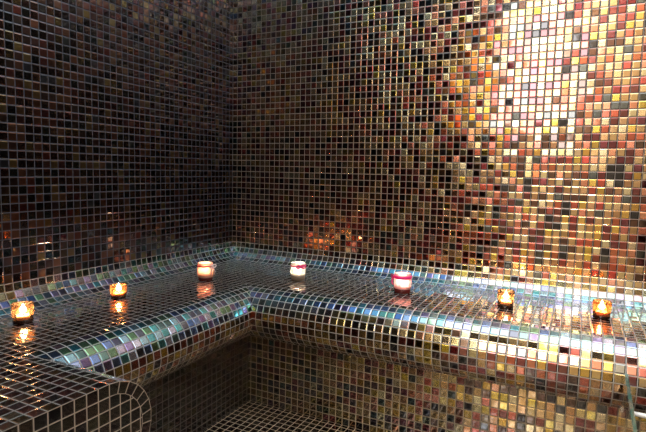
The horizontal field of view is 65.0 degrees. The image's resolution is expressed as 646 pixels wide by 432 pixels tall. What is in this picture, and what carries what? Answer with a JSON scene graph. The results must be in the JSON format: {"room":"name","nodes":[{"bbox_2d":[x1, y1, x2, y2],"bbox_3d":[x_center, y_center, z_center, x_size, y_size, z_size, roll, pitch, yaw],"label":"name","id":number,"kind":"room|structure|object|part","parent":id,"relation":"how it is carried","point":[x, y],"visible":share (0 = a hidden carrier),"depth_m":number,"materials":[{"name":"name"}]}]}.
{"room":"spa","nodes":[
{"label":"spa","id":0,"kind":"room"},
{"bbox_2d":[0,0,232,284],"bbox_3d":[-0.775,-0.658,1.546,0.001,1.675,1.650,4,6,26],"label":"wall","id":1,"kind":"structure","parent":0,"point":[116,116],"depth_m":1.71,"materials":[{"name":"tile"}]},
{"bbox_2d":[203,400,365,431],"bbox_3d":[0.140,0.783,0.940,1.657,0.001,1.390,4,6,26],"label":"floor","id":2,"kind":"structure","parent":0,"point":[251,416],"depth_m":1.73,"materials":[{"name":"tile"}]},
{"bbox_2d":[0,241,645,431],"bbox_3d":[0.096,0.495,1.198,2.000,0.525,1.650,4,6,26],"label":"tiled bench","id":3,"kind":"object","parent":2,"relation":"on","point":[181,352],"visible":1,"depth_m":1.54,"materials":[{"name":"tile"}]},
{"bbox_2d":[11,301,33,323],"bbox_3d":[-0.785,0.252,1.325,0.053,0.050,0.053,2,5,9],"label":"glass candle","id":4,"kind":"object","parent":3,"relation":"on","point":[24,317],"visible":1,"depth_m":1.32,"materials":[{"name":"orange glass"}]},
{"bbox_3d":[-0.475,0.552,0.847,0.001,0.450,0.504,4,6,26],"label":"panel","id":5,"kind":"part","parent":3,"relation":"part of","materials":[{"name":"black tile"}]},
{"bbox_2d":[110,283,126,298],"bbox_3d":[-0.643,0.234,1.595,0.051,0.044,0.051,-3,6,-36],"label":"glass candle","id":6,"kind":"object","parent":3,"relation":"on","point":[118,294],"visible":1,"depth_m":1.59,"materials":[{"name":"orange glass"}]},
{"bbox_2d":[197,261,216,280],"bbox_3d":[-0.430,0.204,1.872,0.071,0.064,0.060,4,6,26],"label":"glass candle","id":7,"kind":"object","parent":3,"relation":"on","point":[205,268],"visible":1,"depth_m":1.85,"materials":[{"name":"glass"}]},
{"bbox_2d":[290,261,305,280],"bbox_3d":[-0.092,0.207,1.904,0.059,0.065,0.067,0,5,-17],"label":"glass candle","id":8,"kind":"object","parent":3,"relation":"on","point":[298,268],"visible":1,"depth_m":1.89,"materials":[{"name":"glass"}]},
{"bbox_2d":[391,271,411,293],"bbox_3d":[0.268,0.229,1.734,0.074,0.067,0.063,-1,6,-23],"label":"glass candle","id":9,"kind":"object","parent":3,"relation":"on","point":[402,281],"visible":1,"depth_m":1.71,"materials":[{"name":"glass"}]},
{"bbox_2d":[497,289,514,308],"bbox_3d":[0.566,0.256,1.571,0.052,0.053,0.052,0,5,-13],"label":"glass candle","id":10,"kind":"object","parent":3,"relation":"on","point":[505,303],"visible":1,"depth_m":1.56,"materials":[{"name":"orange glass"}]},
{"bbox_2d":[592,299,611,319],"bbox_3d":[0.813,0.272,1.478,0.051,0.049,0.051,1,5,2],"label":"glass candle","id":11,"kind":"object","parent":3,"relation":"on","point":[597,313],"visible":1,"depth_m":1.47,"materials":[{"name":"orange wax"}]},
{"bbox_2d":[620,373,645,431],"bbox_3d":[0.778,0.602,0.862,0.465,0.400,0.562,4,6,28],"label":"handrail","id":12,"kind":"object","parent":2,"relation":"on","point":[628,422],"visible":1,"depth_m":1.09,"materials":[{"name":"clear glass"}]},
{"bbox_3d":[0.578,0.588,0.966,0.007,0.400,0.558,4,6,28],"label":"glass pane","id":13,"kind":"part","parent":12,"relation":"part of","materials":[{"name":"clear glass"}]},
{"bbox_2d":[232,0,645,281],"bbox_3d":[0.489,-0.658,1.835,2.000,1.675,0.001,4,6,26],"label":"wall","id":14,"kind":"structure","parent":0,"point":[510,134],"depth_m":1.88,"materials":[{"name":"tile"}]}
]}

